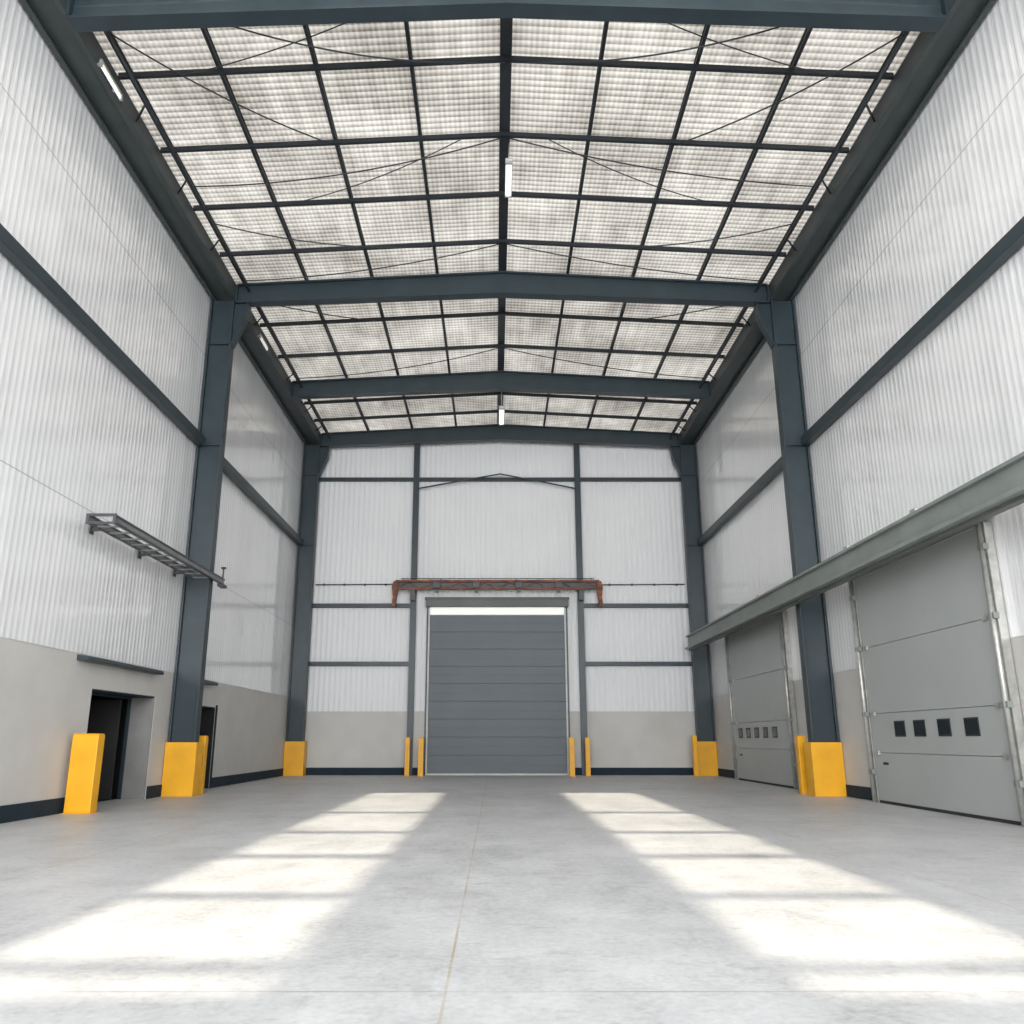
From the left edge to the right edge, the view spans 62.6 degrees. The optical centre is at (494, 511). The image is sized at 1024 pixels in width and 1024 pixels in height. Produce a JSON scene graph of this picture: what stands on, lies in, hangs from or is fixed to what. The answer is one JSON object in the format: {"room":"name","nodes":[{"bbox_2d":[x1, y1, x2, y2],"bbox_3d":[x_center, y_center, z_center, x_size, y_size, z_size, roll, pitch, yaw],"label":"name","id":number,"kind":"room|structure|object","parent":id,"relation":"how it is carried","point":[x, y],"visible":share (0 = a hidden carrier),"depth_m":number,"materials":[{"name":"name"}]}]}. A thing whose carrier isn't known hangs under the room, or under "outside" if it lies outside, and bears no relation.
{"room":"empty warehouse","nodes":[
{"label":"empty warehouse","id":0,"kind":"room"},
{"bbox_2d":[0,0,303,805],"bbox_3d":[-9.220,-2.531,11.201,3.360,13.200,44.300,0,-15,0],"label":"wall","id":1,"kind":"structure","parent":0,"point":[78,438],"depth_m":16.20,"materials":[{"name":"white metal"}]},
{"bbox_2d":[0,797,64,823],"bbox_3d":[-7.535,1.595,1.682,0.030,0.260,28.080,0,-15,0],"label":"baseboard","id":2,"kind":"structure","parent":1,"relation":"attached to","point":[28,810],"depth_m":13.65,"materials":[{"name":"stone"}]},
{"bbox_2d":[0,223,204,445],"bbox_3d":[-7.420,-3.615,14.467,0.200,0.240,14.040,0,-15,0],"label":"wall rail","id":3,"kind":"object","parent":1,"relation":"attached to","point":[10,247],"visible":1,"depth_m":15.24,"materials":[{"name":"metal"}]},
{"bbox_2d":[77,655,163,674],"bbox_3d":[-7.439,3.092,16.930,0.214,0.099,3.600,0,-15,0],"label":"ledge","id":4,"kind":"object","parent":1,"relation":"attached to","point":[85,658],"visible":1,"depth_m":16.50,"materials":[{"name":"metal"}]},
{"bbox_2d":[87,689,154,798],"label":"doorway","id":5,"kind":"structure","parent":1,"relation":"in","point":[104,715],"depth_m":18.30,"materials":[{"name":"metal"}]},
{"bbox_2d":[146,784,161,798],"bbox_3d":[-7.535,6.348,19.235,0.030,0.260,2.110,0,-15,0],"label":"baseboard","id":6,"kind":"structure","parent":1,"relation":"attached to","point":[153,791],"depth_m":18.54,"materials":[{"name":"paint"}]},
{"bbox_2d":[85,513,226,588],"bbox_3d":[-7.125,0.844,18.155,0.770,0.520,6.350,0,-15,0],"label":"cable tray","id":7,"kind":"object","parent":1,"relation":"attached to","point":[143,549],"visible":1,"depth_m":17.09,"materials":[{"name":"grey metal"}]},
{"bbox_2d":[200,705,217,787],"bbox_3d":[-7.825,6.001,21.551,0.610,2.140,2.140,0,-15,0],"label":"door","id":8,"kind":"structure","parent":1,"relation":"in","point":[207,725],"depth_m":22.55,"materials":[{"name":"metal"}]},
{"bbox_2d":[211,768,282,787],"bbox_3d":[-7.535,8.304,26.459,0.030,0.260,8.520,0,-15,0],"label":"baseboard","id":9,"kind":"structure","parent":1,"relation":"attached to","point":[253,776],"depth_m":25.28,"materials":[{"name":"paint"}]},
{"bbox_2d":[223,457,302,545],"bbox_3d":[-7.420,-0.262,26.852,0.200,0.240,10.980,0,-15,0],"label":"wall rail","id":10,"kind":"object","parent":1,"relation":"attached to","point":[229,470],"visible":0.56,"depth_m":26.38,"materials":[{"name":"metal"}]},
{"bbox_2d":[305,442,695,767],"bbox_3d":[0.200,3.051,32.524,16.100,13.569,0.418,0,-15,0],"label":"wall","id":11,"kind":"structure","parent":0,"point":[633,532],"depth_m":32.53,"materials":[{"name":"white metal"}]},
{"bbox_2d":[309,662,408,665],"bbox_3d":[-5.385,5.686,31.524,4.330,0.160,0.110,0,-15,0],"label":"wall rail","id":12,"kind":"object","parent":11,"relation":"attached to","point":[310,663],"visible":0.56,"depth_m":31.47,"materials":[{"name":"metal"}]},
{"bbox_2d":[312,603,409,607],"bbox_3d":[-5.385,3.573,32.097,4.330,0.160,0.110,0,-15,0],"label":"wall rail","id":13,"kind":"object","parent":11,"relation":"attached to","point":[314,605],"visible":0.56,"depth_m":32.04,"materials":[{"name":"metal"}]},
{"bbox_2d":[306,768,417,774],"bbox_3d":[-5.085,9.421,30.586,4.870,0.260,0.030,0,-15,0],"label":"baseboard","id":14,"kind":"structure","parent":11,"relation":"attached to","point":[309,771],"depth_m":30.57,"materials":[{"name":"paint"}]},
{"bbox_2d":[423,597,569,774],"bbox_3d":[0.080,6.382,31.222,5.480,6.460,0.330,0,-15,0],"label":"door","id":15,"kind":"structure","parent":11,"relation":"in","point":[497,675],"depth_m":31.22,"materials":[{"name":"grey metal"}]},
{"bbox_2d":[320,477,680,481],"bbox_3d":[0.200,-1.287,33.413,15.500,0.150,0.110,0,-15,0],"label":"wall rail","id":16,"kind":"object","parent":11,"relation":"attached to","point":[322,479],"visible":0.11,"depth_m":33.37,"materials":[{"name":"metal"}]},
{"bbox_2d":[575,768,693,774],"bbox_3d":[5.385,9.421,30.586,5.070,0.260,0.030,0,-15,0],"label":"baseboard","id":17,"kind":"structure","parent":11,"relation":"attached to","point":[578,771],"depth_m":30.57,"materials":[{"name":"paint"}]},
{"bbox_2d":[584,603,687,607],"bbox_3d":[5.660,3.573,32.097,4.580,0.160,0.110,0,-15,0],"label":"wall rail","id":18,"kind":"object","parent":11,"relation":"attached to","point":[586,605],"visible":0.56,"depth_m":32.04,"materials":[{"name":"metal"}]},
{"bbox_2d":[585,662,691,665],"bbox_3d":[5.660,5.686,31.524,4.580,0.160,0.110,0,-15,0],"label":"wall rail","id":19,"kind":"object","parent":11,"relation":"attached to","point":[586,663],"visible":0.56,"depth_m":31.48,"materials":[{"name":"metal"}]},
{"bbox_2d":[602,584,684,585],"bbox_3d":[5.690,2.792,32.351,3.180,0.080,0.096,0,-15,0],"label":"conduit pipe","id":20,"kind":"object","parent":11,"relation":"attached to","point":[602,584],"visible":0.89,"depth_m":32.31,"materials":[{"name":"grey metal"}]},
{"bbox_2d":[278,344,724,358],"bbox_3d":[0.200,-5.089,26.656,14.120,0.483,0.070,0,-15,0],"label":"crossbar","id":21,"kind":"object","parent":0,"point":[487,345],"visible":1,"depth_m":26.63,"materials":[{"name":"paint"}]},
{"bbox_2d":[298,347,500,378],"bbox_3d":[-3.147,-4.793,27.198,6.765,0.566,0.030,-3,-15,10],"label":"rod","id":22,"kind":"object","parent":21,"relation":"attached to","point":[499,347],"visible":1,"depth_m":27.12,"materials":[{"name":"paint"}]},
{"bbox_2d":[93,18,919,433],"bbox_3d":[0.200,-9.096,12.976,16.100,0.478,44.296,0,-15,0],"label":"ceiling","id":23,"kind":"structure","parent":0,"point":[452,99],"depth_m":18.66,"materials":[{"name":"white plastic"}]},
{"bbox_2d":[177,23,345,76],"bbox_3d":[-3.675,-8.213,14.671,4.500,0.316,0.024,-5,-16,18],"label":"rod","id":24,"kind":"object","parent":23,"relation":"hanging from","point":[345,23],"visible":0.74,"depth_m":14.77,"materials":[{"name":"paint"}]},
{"bbox_2d":[502,347,703,378],"bbox_3d":[3.546,-4.805,27.201,6.764,0.542,0.030,3,-15,-10],"label":"rod","id":25,"kind":"object","parent":23,"relation":"hanging from","point":[502,347],"visible":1,"depth_m":27.13,"materials":[{"name":"paint"}]},
{"bbox_2d":[504,243,759,280],"bbox_3d":[3.546,-6.360,21.458,6.718,0.542,0.030,2,-15,-7],"label":"rod","id":26,"kind":"object","parent":23,"relation":"hanging from","point":[504,243],"visible":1,"depth_m":21.39,"materials":[{"name":"paint"}]},
{"bbox_2d":[506,137,814,186],"bbox_3d":[3.546,-7.356,17.739,6.718,0.564,0.030,2,-15,-7],"label":"rod","id":27,"kind":"object","parent":23,"relation":"hanging from","point":[506,137],"visible":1,"depth_m":17.67,"materials":[{"name":"paint"}]},
{"bbox_2d":[0,775,1023,1023],"bbox_3d":[-0.900,3.475,7.554,20.200,0.300,48.400,0,-15,0],"label":"floor","id":28,"kind":"structure","parent":0,"point":[307,899],"depth_m":6.25,"materials":[{"name":"concrete"}]},
{"bbox_2d":[60,734,104,813],"bbox_3d":[-7.220,4.591,14.815,0.520,1.340,0.320,0,-15,0],"label":"bollard","id":29,"kind":"object","parent":28,"relation":"on","point":[83,781],"visible":1,"depth_m":14.71,"materials":[{"name":"yellow metal"}]},
{"bbox_2d":[161,742,203,796],"bbox_3d":[-7.178,5.897,19.331,0.715,1.180,0.460,0,-15,0],"label":"guard","id":30,"kind":"object","parent":28,"relation":"on","point":[182,765],"visible":1,"depth_m":19.13,"materials":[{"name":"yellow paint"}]},
{"bbox_2d":[199,736,207,793],"bbox_3d":[-7.000,6.008,20.026,0.260,1.330,0.260,0,-15,0],"label":"bollard","id":31,"kind":"object","parent":28,"relation":"on","point":[204,739],"visible":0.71,"depth_m":20.00,"materials":[{"name":"yellow metal"}]},
{"bbox_2d":[168,300,250,741],"bbox_3d":[-7.020,0.439,20.809,1.000,12.490,0.380,0,-15,0],"label":"steel column","id":32,"kind":"structure","parent":28,"relation":"on","point":[228,320],"depth_m":20.81,"materials":[{"name":"metal"}]},
{"bbox_2d":[19,0,320,444],"bbox_3d":[-7.200,-5.872,22.258,0.640,0.430,23.900,0,-15,0],"label":"girder","id":33,"kind":"object","parent":32,"relation":"on","point":[78,54],"visible":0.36,"depth_m":17.48,"materials":[{"name":"grey metal"}]},
{"bbox_2d":[97,59,122,100],"bbox_3d":[-6.814,-7.614,14.856,0.132,0.135,0.850,0,-15,0],"label":"strip light","id":34,"kind":"object","parent":33,"relation":"attached to","point":[101,63],"visible":1,"depth_m":14.81,"materials":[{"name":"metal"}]},
{"bbox_2d":[101,65,120,98],"bbox_3d":[-6.770,-7.588,14.849,0.038,0.070,0.750,0,-15,0],"label":"diffuser","id":35,"kind":"object","parent":34,"relation":"attached to","point":[103,67],"depth_m":14.83,"materials":[{"name":"white plastic"}]},
{"bbox_2d":[105,31,249,291],"bbox_3d":[-6.682,-6.979,18.103,0.394,0.114,8.760,0,-15,0],"label":"tube","id":36,"kind":"object","parent":33,"relation":"attached to","point":[108,34],"visible":0.9,"depth_m":16.90,"materials":[{"name":"paint"}]},
{"bbox_2d":[254,307,302,387],"bbox_3d":[-6.682,-4.967,25.536,0.394,0.114,5.960,0,-15,0],"label":"tube","id":37,"kind":"object","parent":33,"relation":"attached to","point":[258,308],"visible":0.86,"depth_m":25.27,"materials":[{"name":"paint"}]},
{"bbox_2d":[305,399,330,438],"bbox_3d":[-6.682,-3.490,30.989,0.394,0.114,4.660,0,-15,0],"label":"tube","id":38,"kind":"object","parent":33,"relation":"attached to","point":[313,408],"visible":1,"depth_m":31.14,"materials":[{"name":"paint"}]},
{"bbox_2d":[291,370,710,399],"bbox_3d":[0.200,-4.319,28.623,14.160,0.942,0.320,0,-15,0],"label":"roof beam","id":39,"kind":"structure","parent":33,"relation":"attached to","point":[500,380],"depth_m":28.57,"materials":[{"name":"metal"}]},
{"bbox_2d":[260,311,743,326],"bbox_3d":[0.200,-5.638,24.629,14.120,0.483,0.070,0,-15,0],"label":"crossbar","id":40,"kind":"object","parent":33,"relation":"attached to","point":[497,313],"visible":1,"depth_m":24.61,"materials":[{"name":"paint"}]},
{"bbox_2d":[281,306,381,321],"bbox_3d":[-4.887,-5.655,23.702,3.652,0.351,0.030,8,-17,-28],"label":"rod","id":41,"kind":"object","parent":40,"relation":"attached to","point":[281,306],"visible":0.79,"depth_m":23.81,"materials":[{"name":"paint"}]},
{"bbox_2d":[621,306,723,321],"bbox_3d":[5.287,-5.655,23.702,3.652,0.351,0.030,-8,-17,28],"label":"rod","id":42,"kind":"object","parent":40,"relation":"attached to","point":[719,306],"visible":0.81,"depth_m":23.82,"materials":[{"name":"paint"}]},
{"bbox_2d":[66,0,948,31],"bbox_3d":[0.200,-8.343,13.759,14.160,0.942,0.320,0,-15,0],"label":"roof beam","id":43,"kind":"structure","parent":33,"relation":"attached to","point":[83,15],"depth_m":13.67,"materials":[{"name":"metal"}]},
{"bbox_2d":[200,28,369,429],"bbox_3d":[-5.050,-5.935,23.674,0.065,0.150,21.200,0,-15,0],"label":"roof purlin","id":44,"kind":"structure","parent":43,"relation":"on","point":[205,32],"depth_m":18.27,"materials":[{"name":"paint"}]},
{"bbox_2d":[303,25,412,427],"bbox_3d":[-3.300,-6.026,23.699,0.065,0.150,21.200,0,-15,0],"label":"roof purlin","id":45,"kind":"structure","parent":43,"relation":"on","point":[305,27],"depth_m":18.29,"materials":[{"name":"paint"}]},
{"bbox_2d":[630,28,812,429],"bbox_3d":[5.450,-5.935,23.674,0.065,0.150,21.200,0,-15,0],"label":"roof purlin","id":46,"kind":"structure","parent":43,"relation":"on","point":[807,32],"depth_m":18.29,"materials":[{"name":"paint"}]},
{"bbox_2d":[672,31,909,431],"bbox_3d":[7.100,-5.848,23.650,0.065,0.150,21.200,0,-15,0],"label":"roof purlin","id":47,"kind":"structure","parent":43,"relation":"on","point":[898,39],"depth_m":18.28,"materials":[{"name":"paint"}]},
{"bbox_2d":[235,271,769,306],"bbox_3d":[0.200,-5.965,22.542,14.160,0.942,0.320,0,-15,0],"label":"roof beam","id":48,"kind":"structure","parent":32,"relation":"on","point":[484,284],"depth_m":22.48,"materials":[{"name":"metal"}]},
{"bbox_2d":[103,31,327,432],"bbox_3d":[-6.700,-5.848,23.650,0.065,0.150,21.200,0,-15,0],"label":"roof purlin","id":49,"kind":"structure","parent":48,"relation":"on","point":[114,38],"depth_m":18.28,"materials":[{"name":"paint"}]},
{"bbox_2d":[219,239,786,256],"bbox_3d":[0.200,-6.605,21.058,14.120,0.483,0.070,0,-15,0],"label":"crossbar","id":50,"kind":"object","parent":49,"relation":"attached to","point":[485,241],"visible":0.9,"depth_m":21.03,"materials":[{"name":"paint"}]},
{"bbox_2d":[214,223,430,247],"bbox_3d":[-4.037,-6.611,20.231,5.135,0.504,0.030,5,-16,-18],"label":"rod","id":51,"kind":"object","parent":50,"relation":"attached to","point":[214,223],"visible":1,"depth_m":20.11,"materials":[{"name":"paint"}]},
{"bbox_2d":[245,243,501,280],"bbox_3d":[-3.147,-6.348,21.455,6.718,0.566,0.030,-2,-15,7],"label":"rod","id":52,"kind":"object","parent":50,"relation":"attached to","point":[499,243],"visible":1,"depth_m":21.38,"materials":[{"name":"paint"}]},
{"bbox_2d":[575,223,792,247],"bbox_3d":[4.436,-6.611,20.231,5.135,0.504,0.030,-5,-16,18],"label":"rod","id":53,"kind":"object","parent":50,"relation":"attached to","point":[791,223],"visible":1,"depth_m":20.12,"materials":[{"name":"paint"}]},
{"bbox_2d":[193,191,814,210],"bbox_3d":[0.200,-7.101,19.224,14.120,0.483,0.070,0,-15,0],"label":"crossbar","id":54,"kind":"object","parent":49,"relation":"attached to","point":[491,193],"visible":1,"depth_m":19.20,"materials":[{"name":"paint"}]},
{"bbox_2d":[160,131,848,153],"bbox_3d":[0.200,-7.611,17.342,14.120,0.483,0.070,0,-15,0],"label":"crossbar","id":55,"kind":"object","parent":49,"relation":"attached to","point":[482,135],"visible":1,"depth_m":17.32,"materials":[{"name":"paint"}]},
{"bbox_2d":[111,33,334,145],"bbox_3d":[-4.887,-7.785,15.758,4.476,0.390,0.030,15,-21,-43],"label":"rod","id":56,"kind":"object","parent":55,"relation":"attached to","point":[116,37],"visible":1,"depth_m":15.45,"materials":[{"name":"paint"}]},
{"bbox_2d":[194,137,503,186],"bbox_3d":[-3.147,-7.327,17.731,6.720,0.622,0.030,-2,-15,7],"label":"rod","id":57,"kind":"object","parent":55,"relation":"attached to","point":[500,137],"visible":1,"depth_m":17.64,"materials":[{"name":"paint"}]},
{"bbox_2d":[275,139,460,206],"bbox_3d":[-2.849,-7.270,18.259,4.725,0.354,0.024,-7,-17,23],"label":"rod","id":58,"kind":"object","parent":55,"relation":"hanging from","point":[459,139],"visible":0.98,"depth_m":18.16,"materials":[{"name":"paint"}]},
{"bbox_2d":[548,139,731,206],"bbox_3d":[3.249,-7.270,18.259,4.725,0.354,0.024,7,-17,-23],"label":"rod","id":59,"kind":"object","parent":55,"relation":"hanging from","point":[548,139],"visible":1,"depth_m":18.13,"materials":[{"name":"paint"}]},
{"bbox_2d":[675,33,902,145],"bbox_3d":[5.287,-7.785,15.758,4.476,0.390,0.030,-15,-21,43],"label":"rod","id":60,"kind":"object","parent":55,"relation":"attached to","point":[902,33],"visible":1,"depth_m":15.49,"materials":[{"name":"paint"}]},
{"bbox_2d":[118,55,893,79],"bbox_3d":[0.200,-8.134,15.411,14.120,0.483,0.070,0,-15,0],"label":"crossbar","id":61,"kind":"object","parent":49,"relation":"attached to","point":[390,63],"visible":1,"depth_m":15.38,"materials":[{"name":"paint"}]},
{"bbox_2d":[233,27,504,63],"bbox_3d":[-2.434,-8.177,14.662,5.439,0.585,0.030,4,-16,-15],"label":"rod","id":62,"kind":"object","parent":61,"relation":"attached to","point":[243,29],"visible":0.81,"depth_m":14.65,"materials":[{"name":"paint"}]},
{"bbox_2d":[507,27,779,63],"bbox_3d":[2.834,-8.177,14.662,5.439,0.585,0.030,-4,-16,15],"label":"rod","id":63,"kind":"object","parent":61,"relation":"attached to","point":[774,27],"visible":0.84,"depth_m":14.65,"materials":[{"name":"paint"}]},
{"bbox_2d":[667,23,834,76],"bbox_3d":[4.074,-8.213,14.671,4.500,0.316,0.024,5,-16,-18],"label":"rod","id":64,"kind":"object","parent":61,"relation":"attached to","point":[667,23],"visible":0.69,"depth_m":14.75,"materials":[{"name":"paint"}]},
{"bbox_2d":[404,21,456,425],"bbox_3d":[-1.550,-6.118,23.723,0.065,0.150,21.200,0,-15,0],"label":"roof purlin","id":65,"kind":"structure","parent":48,"relation":"on","point":[406,24],"depth_m":18.33,"materials":[{"name":"paint"}]},
{"bbox_2d":[497,18,512,423],"bbox_3d":[0.200,-6.233,23.755,0.220,0.200,21.200,0,-15,0],"label":"roof purlin","id":66,"kind":"structure","parent":48,"relation":"on","point":[506,24],"depth_m":18.00,"materials":[{"name":"paint"}]},
{"bbox_2d":[304,392,696,404],"bbox_3d":[0.200,-4.096,30.324,14.120,0.483,0.070,0,-15,0],"label":"crossbar","id":67,"kind":"object","parent":66,"relation":"attached to","point":[484,393],"visible":0.95,"depth_m":30.29,"materials":[{"name":"paint"}]},
{"bbox_2d":[314,410,686,421],"bbox_3d":[0.200,-3.652,31.965,14.120,0.483,0.070,0,-15,0],"label":"crossbar","id":68,"kind":"object","parent":66,"relation":"attached to","point":[481,411],"visible":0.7,"depth_m":31.93,"materials":[{"name":"paint"}]},
{"bbox_2d":[499,392,504,424],"bbox_3d":[0.230,-3.911,29.549,0.200,1.265,1.500,0,-15,0],"label":"strip light","id":69,"kind":"object","parent":66,"relation":"hanging from","point":[501,408],"visible":0.93,"depth_m":29.07,"materials":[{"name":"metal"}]},
{"bbox_2d":[505,143,512,197],"bbox_3d":[0.290,-7.359,18.050,0.150,0.611,1.150,0,-15,0],"label":"strip light","id":70,"kind":"object","parent":66,"relation":"hanging from","point":[508,161],"visible":1,"depth_m":17.86,"materials":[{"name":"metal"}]},
{"bbox_2d":[505,165,511,195],"bbox_3d":[0.290,-7.103,17.981,0.126,0.070,1.050,0,-15,0],"label":"diffuser","id":71,"kind":"object","parent":70,"relation":"attached to","point":[508,168],"depth_m":18.00,"materials":[{"name":"white plastic"}]},
{"bbox_2d":[543,21,608,425],"bbox_3d":[1.950,-6.118,23.723,0.065,0.150,21.200,0,-15,0],"label":"roof purlin","id":72,"kind":"structure","parent":48,"relation":"on","point":[606,23],"depth_m":18.36,"materials":[{"name":"paint"}]},
{"bbox_2d":[587,25,710,427],"bbox_3d":[3.700,-6.026,23.699,0.065,0.150,21.200,0,-15,0],"label":"roof purlin","id":73,"kind":"structure","parent":48,"relation":"on","point":[706,28],"depth_m":18.34,"materials":[{"name":"paint"}]},
{"bbox_2d":[283,741,306,775],"bbox_3d":[-7.178,8.850,30.238,0.715,1.180,0.460,0,-15,0],"label":"guard","id":74,"kind":"object","parent":28,"relation":"on","point":[295,752],"visible":1,"depth_m":30.03,"materials":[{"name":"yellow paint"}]},
{"bbox_2d":[286,444,330,740],"bbox_3d":[-7.020,3.392,31.716,1.000,12.490,0.380,0,-15,0],"label":"steel column","id":75,"kind":"structure","parent":28,"relation":"on","point":[316,457],"depth_m":31.74,"materials":[{"name":"metal"}]},
{"bbox_2d":[320,424,679,447],"bbox_3d":[0.200,-3.012,33.450,14.160,0.942,0.320,0,-15,0],"label":"roof beam","id":76,"kind":"structure","parent":75,"relation":"on","point":[486,432],"depth_m":33.39,"materials":[{"name":"metal"}]},
{"bbox_2d":[404,737,409,775],"bbox_3d":[-3.120,8.704,29.967,0.230,1.320,0.230,0,-15,0],"label":"bollard","id":77,"kind":"object","parent":28,"relation":"on","point":[407,739],"visible":0.98,"depth_m":29.89,"materials":[{"name":"yellow metal"}]},
{"bbox_2d":[407,445,419,774],"bbox_3d":[-3.100,3.251,32.018,0.220,12.920,0.190,0,-15,0],"label":"steel post","id":78,"kind":"object","parent":28,"relation":"on","point":[414,555],"visible":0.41,"depth_m":31.78,"materials":[{"name":"metal"}]},
{"bbox_2d":[418,473,574,488],"bbox_3d":[0.075,-1.212,33.099,6.162,0.660,0.060,0,-15,0],"label":"rod","id":79,"kind":"object","parent":78,"relation":"attached to","point":[498,473],"visible":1,"depth_m":33.07,"materials":[{"name":"metal"}]},
{"bbox_2d":[392,578,602,606],"bbox_3d":[0.090,3.061,31.743,7.920,1.094,0.440,0,-15,0],"label":"gantry beam","id":80,"kind":"structure","parent":78,"relation":"attached to","point":[412,585],"depth_m":31.68,"materials":[{"name":"metal"}]},
{"bbox_2d":[418,737,423,775],"bbox_3d":[-2.620,8.652,29.774,0.250,1.320,0.250,0,-15,0],"label":"bollard","id":81,"kind":"object","parent":28,"relation":"on","point":[420,739],"visible":0.98,"depth_m":29.71,"materials":[{"name":"yellow metal"}]},
{"bbox_2d":[569,737,574,775],"bbox_3d":[2.720,8.652,29.774,0.250,1.320,0.250,0,-15,0],"label":"bollard","id":82,"kind":"object","parent":28,"relation":"on","point":[571,739],"visible":0.98,"depth_m":29.68,"materials":[{"name":"yellow metal"}]},
{"bbox_2d":[573,445,586,774],"bbox_3d":[3.250,3.251,32.018,0.220,12.920,0.190,0,-15,0],"label":"steel post","id":83,"kind":"object","parent":28,"relation":"on","point":[578,523],"visible":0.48,"depth_m":31.76,"materials":[{"name":"metal"}]},
{"bbox_2d":[585,737,590,775],"bbox_3d":[3.300,8.704,29.967,0.230,1.320,0.230,0,-15,0],"label":"bollard","id":84,"kind":"object","parent":28,"relation":"on","point":[587,739],"visible":0.98,"depth_m":29.90,"materials":[{"name":"yellow metal"}]},
{"bbox_2d":[669,444,714,740],"bbox_3d":[7.420,3.392,31.716,1.000,12.490,0.380,0,-15,0],"label":"steel column","id":85,"kind":"structure","parent":28,"relation":"on","point":[683,457],"depth_m":31.84,"materials":[{"name":"metal"}]},
{"bbox_2d":[691,735,698,775],"bbox_3d":[7.060,8.587,29.688,0.220,1.400,0.220,0,-15,0],"label":"bollard","id":86,"kind":"object","parent":28,"relation":"on","point":[694,737],"visible":1,"depth_m":29.61,"materials":[{"name":"yellow metal"}]},
{"bbox_2d":[697,741,717,775],"bbox_3d":[7.577,8.850,30.238,0.715,1.180,0.460,0,-15,0],"label":"guard","id":87,"kind":"object","parent":28,"relation":"on","point":[707,750],"visible":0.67,"depth_m":30.02,"materials":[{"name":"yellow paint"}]},
{"bbox_2d":[753,300,839,741],"bbox_3d":[7.420,0.439,20.809,1.000,12.490,0.380,0,-15,0],"label":"steel column","id":88,"kind":"structure","parent":28,"relation":"on","point":[776,320],"depth_m":20.87,"materials":[{"name":"metal"}]},
{"bbox_2d":[679,0,995,444],"bbox_3d":[7.600,-5.872,22.258,0.640,0.430,23.900,0,-15,0],"label":"girder","id":89,"kind":"object","parent":88,"relation":"on","point":[932,55],"visible":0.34,"depth_m":17.39,"materials":[{"name":"grey metal"}]},
{"bbox_2d":[669,399,695,438],"bbox_3d":[7.082,-3.490,30.989,0.394,0.114,4.660,0,-15,0],"label":"tube","id":90,"kind":"object","parent":89,"relation":"attached to","point":[690,403],"visible":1,"depth_m":31.09,"materials":[{"name":"paint"}]},
{"bbox_2d":[699,307,749,387],"bbox_3d":[7.082,-4.967,25.536,0.394,0.114,5.960,0,-15,0],"label":"tube","id":91,"kind":"object","parent":89,"relation":"attached to","point":[745,308],"visible":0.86,"depth_m":25.32,"materials":[{"name":"paint"}]},
{"bbox_2d":[755,31,908,291],"bbox_3d":[7.082,-6.979,18.103,0.394,0.114,8.760,0,-15,0],"label":"tube","id":92,"kind":"object","parent":89,"relation":"attached to","point":[905,33],"visible":0.9,"depth_m":16.91,"materials":[{"name":"paint"}]},
{"bbox_2d":[795,736,807,793],"bbox_3d":[7.320,6.008,20.026,0.260,1.330,0.260,0,-15,0],"label":"bollard","id":93,"kind":"object","parent":28,"relation":"on","point":[799,740],"visible":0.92,"depth_m":19.96,"materials":[{"name":"yellow metal"}]},
{"bbox_2d":[804,742,846,796],"bbox_3d":[7.577,5.897,19.331,0.715,1.180,0.460,0,-15,0],"label":"guard","id":94,"kind":"object","parent":28,"relation":"on","point":[825,770],"visible":1,"depth_m":19.14,"materials":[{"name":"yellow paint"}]},
{"bbox_2d":[696,0,1023,786],"bbox_3d":[8.245,-2.531,11.201,0.610,13.200,44.300,0,-15,0],"label":"wall","id":95,"kind":"structure","parent":0,"point":[950,411],"depth_m":16.54,"materials":[{"name":"white metal"}]},
{"bbox_2d":[718,768,734,777],"bbox_3d":[7.935,8.964,28.897,0.030,0.260,3.470,0,-15,0],"label":"baseboard","id":96,"kind":"structure","parent":95,"relation":"attached to","point":[721,772],"depth_m":28.80,"materials":[{"name":"paint"}]},
{"bbox_2d":[697,457,782,545],"bbox_3d":[7.820,-0.262,26.852,0.200,0.240,10.980,0,-15,0],"label":"wall rail","id":97,"kind":"object","parent":95,"relation":"attached to","point":[776,468],"visible":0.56,"depth_m":26.27,"materials":[{"name":"metal"}]},
{"bbox_2d":[725,611,798,788],"bbox_3d":[7.822,5.663,25.009,0.215,4.600,5.720,0,-15,0],"label":"door","id":98,"kind":"structure","parent":95,"relation":"in","point":[758,656],"depth_m":24.52,"materials":[{"name":"grey metal"}]},
{"bbox_2d":[685,452,1023,650],"bbox_3d":[7.410,1.780,19.669,0.980,0.615,22.900,0,-15,0],"label":"beam","id":99,"kind":"structure","parent":95,"relation":"attached to","point":[1000,489],"depth_m":14.88,"materials":[{"name":"grey metal"}]},
{"bbox_2d":[846,784,872,800],"bbox_3d":[7.935,6.406,19.452,0.030,0.260,4.300,0,-15,0],"label":"baseboard","id":100,"kind":"structure","parent":95,"relation":"attached to","point":[860,792],"depth_m":18.30,"materials":[{"name":"paint"}]},
{"bbox_2d":[801,216,1023,445],"bbox_3d":[7.820,-3.615,14.467,0.200,0.240,14.040,0,-15,0],"label":"wall rail","id":101,"kind":"object","parent":95,"relation":"attached to","point":[1012,241],"visible":1,"depth_m":15.03,"materials":[{"name":"metal"}]},
{"bbox_2d":[848,522,1023,825],"bbox_3d":[7.822,3.049,15.357,0.215,4.600,5.220,0,-15,0],"label":"door","id":102,"kind":"structure","parent":95,"relation":"in","point":[930,626],"depth_m":14.65,"materials":[{"name":"grey metal"}]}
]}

